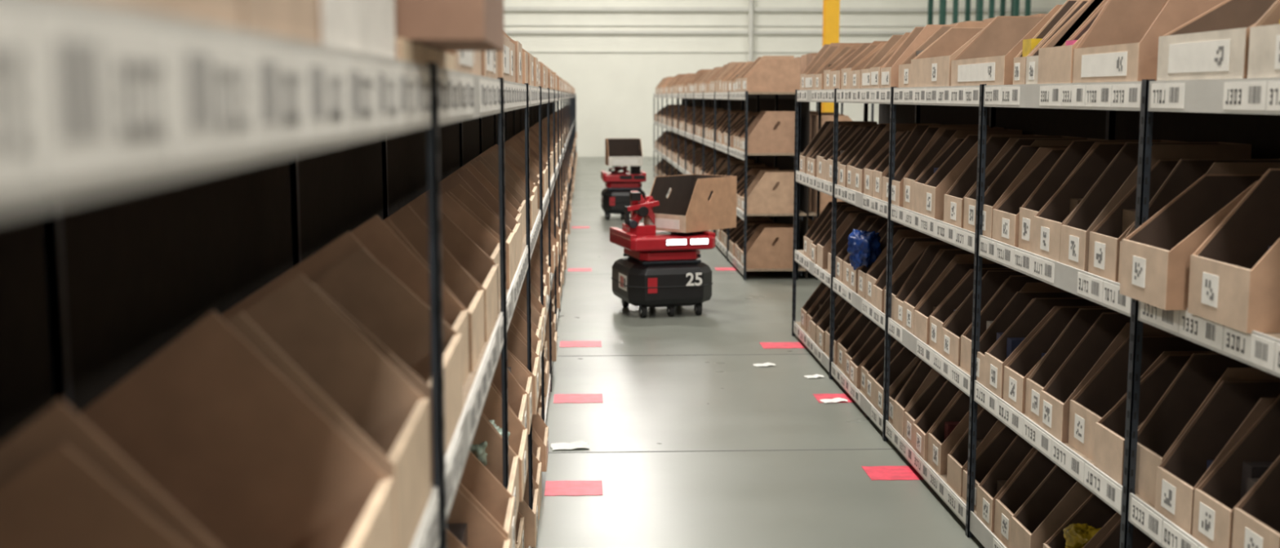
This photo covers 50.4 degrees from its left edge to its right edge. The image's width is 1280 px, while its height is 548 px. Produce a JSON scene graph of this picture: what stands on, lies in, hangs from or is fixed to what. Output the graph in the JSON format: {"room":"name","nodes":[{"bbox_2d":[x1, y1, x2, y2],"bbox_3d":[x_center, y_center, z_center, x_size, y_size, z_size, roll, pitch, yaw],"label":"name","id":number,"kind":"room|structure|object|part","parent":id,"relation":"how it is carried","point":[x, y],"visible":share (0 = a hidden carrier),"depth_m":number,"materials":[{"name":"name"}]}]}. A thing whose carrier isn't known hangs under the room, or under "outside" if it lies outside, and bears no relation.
{"room":"warehouse aisle","nodes":[
{"label":"warehouse aisle","id":0,"kind":"room"},
{"bbox_2d":[535,156,984,547],"bbox_3d":[1.585,0.376,10.210,26.000,0.200,52.000,0,7,-2],"label":"floor","id":1,"kind":"structure","parent":0,"point":[673,397],"depth_m":6.53,"materials":[{"name":"concrete"}]},
{"bbox_2d":[0,0,576,547],"bbox_3d":[-1.383,-1.261,15.615,1.113,1.640,36.432,0,7,-2],"label":"shelving rack","id":2,"kind":"object","parent":1,"relation":"on","point":[158,171],"visible":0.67,"depth_m":1.73,"materials":[{"name":"metal"}]},
{"bbox_2d":[0,104,571,547],"bbox_3d":[-1.060,-1.689,15.570,0.449,0.290,36.336,0,7,-2],"label":"bins","id":3,"kind":"object","parent":2,"relation":"on","point":[298,414],"visible":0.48,"depth_m":1.36,"materials":[{"name":"brown cardboard"}]},
{"bbox_2d":[97,0,575,93],"bbox_3d":[-1.076,-2.190,15.436,0.490,0.268,36.202,0,7,-2],"label":"bins","id":4,"kind":"object","parent":2,"relation":"on","point":[366,26],"visible":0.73,"depth_m":1.13,"materials":[{"name":"brown cardboard"}]},
{"bbox_2d":[394,0,504,50],"bbox_3d":[-0.374,-0.412,1.656,0.393,0.265,0.381,0,7,-2],"label":"carton","id":5,"kind":"object","parent":4,"relation":"on","point":[439,24],"visible":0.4,"depth_m":1.49,"materials":[{"name":"brown cardboard"}]},
{"bbox_2d":[446,131,577,547],"bbox_3d":[-1.062,-1.203,15.634,0.523,0.360,36.336,0,7,-2],"label":"bins","id":6,"kind":"object","parent":2,"relation":"on","point":[489,510],"visible":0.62,"depth_m":3.74,"materials":[{"name":"brown cardboard"}]},
{"bbox_2d":[469,419,510,466],"bbox_3d":[-0.409,0.451,3.522,0.158,0.128,0.289,0,7,-2],"label":"pouch","id":7,"kind":"object","parent":6,"relation":"in","point":[478,451],"visible":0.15,"depth_m":3.40,"materials":[{"name":"plastic"}]},
{"bbox_2d":[515,151,577,547],"bbox_3d":[-1.062,-0.722,15.697,0.522,0.360,36.336,0,7,-2],"label":"bins","id":8,"kind":"object","parent":2,"relation":"on","point":[527,519],"visible":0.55,"depth_m":5.48,"materials":[{"name":"brown cardboard"}]},
{"bbox_2d":[551,440,589,449],"bbox_3d":[-0.322,0.786,6.247,0.177,0.008,0.128,-1,8,-8],"label":"paper scrap","id":9,"kind":"object","parent":1,"relation":"on","point":[578,444],"visible":1,"depth_m":6.25,"materials":[{"name":"white paper"}]},
{"bbox_2d":[544,480,602,495],"bbox_3d":[-0.272,0.879,5.590,0.235,0.001,0.216,0,7,-2],"label":"floor marker","id":10,"kind":"object","parent":1,"relation":"on","point":[552,487],"visible":1,"depth_m":5.59,"materials":[{"name":"paint"}]},
{"bbox_2d":[553,393,603,403],"bbox_3d":[-0.329,0.662,7.244,0.260,0.001,0.216,0,7,-2],"label":"floor marker","id":11,"kind":"object","parent":1,"relation":"on","point":[569,397],"visible":1,"depth_m":7.25,"materials":[{"name":"paint"}]},
{"bbox_2d":[568,267,591,271],"bbox_3d":[-0.557,-0.039,12.594,0.220,0.001,0.216,0,7,-2],"label":"floor marker","id":12,"kind":"object","parent":1,"relation":"on","point":[580,268],"visible":1,"depth_m":12.58,"materials":[{"name":"pink paint"}]},
{"bbox_2d":[571,226,589,227],"bbox_3d":[-0.727,-0.572,16.657,0.220,0.001,0.216,0,7,-2],"label":"floor marker","id":13,"kind":"object","parent":1,"relation":"on","point":[571,226],"visible":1,"depth_m":16.68,"materials":[{"name":"red plastic"}]},
{"bbox_2d":[560,340,601,346],"bbox_3d":[-0.385,0.454,8.831,0.270,0.001,0.216,0,7,-2],"label":"floor marker","id":14,"kind":"object","parent":1,"relation":"on","point":[589,343],"visible":1,"depth_m":8.82,"materials":[{"name":"paint"}]},
{"bbox_2d":[600,137,646,219],"bbox_3d":[-0.220,-1.256,17.888,0.572,1.039,0.706,-1,7,-4],"label":"robot","id":15,"kind":"object","parent":1,"relation":"on","point":[624,152],"visible":0.94,"depth_m":17.63,"materials":[{"name":"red plastic"}]},
{"bbox_3d":[-0.452,-0.959,17.736,0.087,0.110,0.395,-4,8,-27],"label":"badge plate","id":16,"kind":"part","parent":15,"relation":"part of","materials":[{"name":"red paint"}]},
{"bbox_2d":[609,173,737,317],"bbox_3d":[0.281,-0.224,10.154,0.904,1.002,0.696,-2,8,-15],"label":"robot","id":17,"kind":"object","parent":1,"relation":"on","point":[661,268],"visible":1,"depth_m":9.91,"materials":[{"name":"black plastic"}]},
{"bbox_3d":[-0.054,0.068,9.907,0.105,0.110,0.412,-7,10,-43],"label":"badge plate","id":18,"kind":"part","parent":17,"relation":"part of","materials":[{"name":"red paint"}]},
{"bbox_2d":[548,231,897,453],"bbox_3d":[1.291,-0.646,17.230,25.800,0.001,29.810,0,7,-2],"label":"trim","id":19,"kind":"structure","parent":1,"relation":"on","point":[570,232],"depth_m":6.20,"materials":[{"name":"grey"}]},
{"bbox_2d":[715,266,737,270],"bbox_3d":[0.812,-0.046,12.651,0.220,0.001,0.216,0,7,-2],"label":"floor marker","id":20,"kind":"object","parent":1,"relation":"on","point":[734,268],"visible":0.88,"depth_m":12.64,"materials":[{"name":"pink paint"}]},
{"bbox_2d":[653,90,874,279],"bbox_3d":[1.144,-1.764,19.450,1.113,1.640,15.433,0,7,-2],"label":"shelving rack","id":21,"kind":"object","parent":1,"relation":"on","point":[745,100],"visible":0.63,"depth_m":13.16,"materials":[{"name":"metal"}]},
{"bbox_2d":[654,158,793,268],"bbox_3d":[0.843,-1.213,19.440,0.488,0.360,15.202,0,7,-2],"label":"bins","id":22,"kind":"object","parent":21,"relation":"on","point":[769,244],"visible":0.35,"depth_m":11.94,"materials":[{"name":"brown cardboard"}]},
{"bbox_2d":[654,131,794,213],"bbox_3d":[0.840,-1.701,19.431,0.488,0.360,15.312,0,7,-2],"label":"bins","id":23,"kind":"object","parent":21,"relation":"on","point":[770,189],"visible":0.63,"depth_m":13.07,"materials":[{"name":"brown cardboard"}]},
{"bbox_2d":[654,104,795,153],"bbox_3d":[0.840,-2.220,19.348,0.490,0.360,15.282,0,7,-2],"label":"bins","id":24,"kind":"object","parent":21,"relation":"on","point":[768,131],"visible":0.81,"depth_m":12.68,"materials":[{"name":"brown cardboard"}]},
{"bbox_2d":[655,55,800,93],"bbox_3d":[0.842,-2.718,19.242,0.489,0.326,15.202,0,7,-2],"label":"bins","id":25,"kind":"object","parent":21,"relation":"on","point":[767,73],"visible":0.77,"depth_m":12.34,"materials":[{"name":"brown cardboard"}]},
{"bbox_2d":[794,53,817,74],"bbox_3d":[1.448,-2.747,19.332,0.488,0.359,15.336,0,7,-2],"label":"bins","id":26,"kind":"object","parent":21,"relation":"on","point":[806,59],"visible":0.02,"depth_m":12.32,"materials":[{"name":"brown cardboard"}]},
{"bbox_2d":[808,215,816,230],"bbox_3d":[1.448,-1.225,19.531,0.485,0.360,15.336,0,7,-2],"label":"bins","id":27,"kind":"object","parent":21,"relation":"on","point":[811,222],"visible":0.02,"depth_m":12.87,"materials":[{"name":"brown cardboard"}]},
{"bbox_2d":[808,186,844,213],"bbox_3d":[1.449,-1.701,19.433,0.487,0.360,15.266,0,7,-2],"label":"bins","id":28,"kind":"object","parent":21,"relation":"on","point":[824,198],"visible":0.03,"depth_m":11.89,"materials":[{"name":"brown cardboard"}]},
{"bbox_2d":[808,110,852,142],"bbox_3d":[1.448,-2.225,19.400,0.487,0.357,15.336,0,7,-2],"label":"bins","id":29,"kind":"object","parent":21,"relation":"on","point":[825,116],"visible":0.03,"depth_m":11.90,"materials":[{"name":"brown cardboard"}]},
{"bbox_2d":[752,362,775,366],"bbox_3d":[0.741,0.540,8.127,0.127,0.008,0.088,-2,8,-14],"label":"paper scrap","id":30,"kind":"object","parent":1,"relation":"on","point":[765,364],"visible":1,"depth_m":8.13,"materials":[{"name":"white paper"}]},
{"bbox_2d":[759,342,807,348],"bbox_3d":[0.938,0.461,8.785,0.310,0.001,0.216,0,7,-2],"label":"floor marker","id":31,"kind":"object","parent":1,"relation":"on","point":[765,344],"visible":0.88,"depth_m":8.79,"materials":[{"name":"paint"}]},
{"bbox_2d":[804,373,824,377],"bbox_3d":[0.995,0.584,7.790,0.107,0.008,0.078,-2,8,-14],"label":"paper scrap","id":32,"kind":"object","parent":1,"relation":"on","point":[815,375],"visible":1,"depth_m":7.79,"materials":[{"name":"white paper"}]},
{"bbox_2d":[821,0,839,112],"bbox_3d":[3.482,-5.394,24.674,0.400,7.480,0.400,0,7,-2],"label":"steel column","id":33,"kind":"structure","parent":1,"relation":"on","point":[831,8],"depth_m":24.67,"materials":[{"name":"metal"}]},
{"bbox_2d":[812,393,855,402],"bbox_3d":[1.082,0.661,7.254,0.290,0.001,0.217,0,7,-2],"label":"floor marker","id":34,"kind":"object","parent":1,"relation":"on","point":[818,396],"visible":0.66,"depth_m":7.27,"materials":[{"name":"paint"}]},
{"bbox_2d":[819,397,848,403],"bbox_3d":[1.021,0.665,7.176,0.137,0.008,0.088,-2,8,-14],"label":"paper scrap","id":35,"kind":"object","parent":34,"relation":"on","point":[835,399],"visible":1,"depth_m":7.17,"materials":[{"name":"white paper"}]},
{"bbox_2d":[861,466,924,479],"bbox_3d":[1.122,0.850,5.815,0.310,0.001,0.216,0,7,-2],"label":"floor marker","id":36,"kind":"object","parent":1,"relation":"on","point":[874,473],"visible":0.7,"depth_m":5.81,"materials":[{"name":"red paint"}]},
{"bbox_2d":[927,0,1031,24],"bbox_3d":[7.533,-4.994,30.397,2.000,5.200,1.100,0,7,-2],"label":"rack","id":37,"kind":"object","parent":1,"relation":"on","point":[1015,4],"visible":0.02,"depth_m":29.78,"materials":[{"name":"metal"}]},
{"bbox_2d":[791,77,1279,547],"bbox_3d":[1.809,0.327,3.510,1.113,1.640,11.233,0,7,-2],"label":"shelving rack","id":38,"kind":"object","parent":1,"relation":"on","point":[1233,110],"visible":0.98,"depth_m":4.48,"materials":[{"name":"metal"}]},
{"bbox_2d":[800,281,1162,547],"bbox_3d":[1.508,0.878,3.492,0.489,0.360,10.986,0,7,-2],"label":"bins","id":39,"kind":"object","parent":38,"relation":"on","point":[1037,500],"visible":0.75,"depth_m":5.31,"materials":[{"name":"brown cardboard"}]},
{"bbox_2d":[1062,523,1101,547],"bbox_3d":[1.336,0.808,4.100,0.128,0.107,0.132,-7,10,-41],"label":"pouch","id":40,"kind":"object","parent":39,"relation":"in","point":[1076,535],"visible":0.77,"depth_m":4.07,"materials":[{"name":"yellow plastic"}]},
{"bbox_2d":[950,13,1047,24],"bbox_3d":[2.113,-0.657,3.392,0.487,0.359,11.136,0,7,-2],"label":"bins","id":41,"kind":"object","parent":38,"relation":"on","point":[989,20],"visible":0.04,"depth_m":6.79,"materials":[{"name":"brown cardboard"}]},
{"bbox_2d":[799,120,1279,333],"bbox_3d":[1.479,-0.128,3.397,0.545,0.360,11.062,0,7,-2],"label":"bins","id":42,"kind":"object","parent":38,"relation":"on","point":[1206,236],"visible":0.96,"depth_m":3.90,"materials":[{"name":"brown cardboard"}]},
{"bbox_2d":[800,0,1279,89],"bbox_3d":[1.515,-0.654,3.367,0.510,0.360,11.136,0,7,-2],"label":"bins","id":43,"kind":"object","parent":38,"relation":"on","point":[1118,40],"visible":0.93,"depth_m":3.94,"materials":[{"name":"brown cardboard"}]},
{"bbox_2d":[803,201,1279,547],"bbox_3d":[1.510,0.401,3.404,0.490,0.359,10.936,0,7,-2],"label":"bins","id":44,"kind":"object","parent":38,"relation":"on","point":[1198,404],"visible":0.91,"depth_m":4.00,"materials":[{"name":"brown cardboard"}]},
{"bbox_2d":[847,229,881,270],"bbox_3d":[1.140,-0.125,6.946,0.163,0.214,0.149,5,9,32],"label":"plastic bag","id":45,"kind":"object","parent":44,"relation":"on","point":[864,248],"visible":1,"depth_m":6.91,"materials":[{"name":"blue plastic"}]},
{"bbox_2d":[503,0,1066,156],"bbox_3d":[0.505,-6.832,35.566,26.000,7.500,0.200,0,7,-2],"label":"wall","id":46,"kind":"structure","parent":0,"point":[615,91],"depth_m":35.63,"materials":[{"name":"white paint"}]},
{"bbox_2d":[503,0,1053,61],"bbox_3d":[0.514,-7.771,35.230,26.000,5.450,0.219,0,7,-2],"label":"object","id":47,"kind":"structure","parent":46,"relation":"attached to","point":[750,9],"depth_m":35.44,"materials":[{"name":"white metal"}]},
{"bbox_2d":[446,38,1274,547],"bbox_3d":[-0.042,-1.407,15.646,2.466,1.720,36.304,0,7,-2],"label":"packaged goods","id":48,"kind":"object","parent":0,"point":[1251,472],"depth_m":3.77}
]}

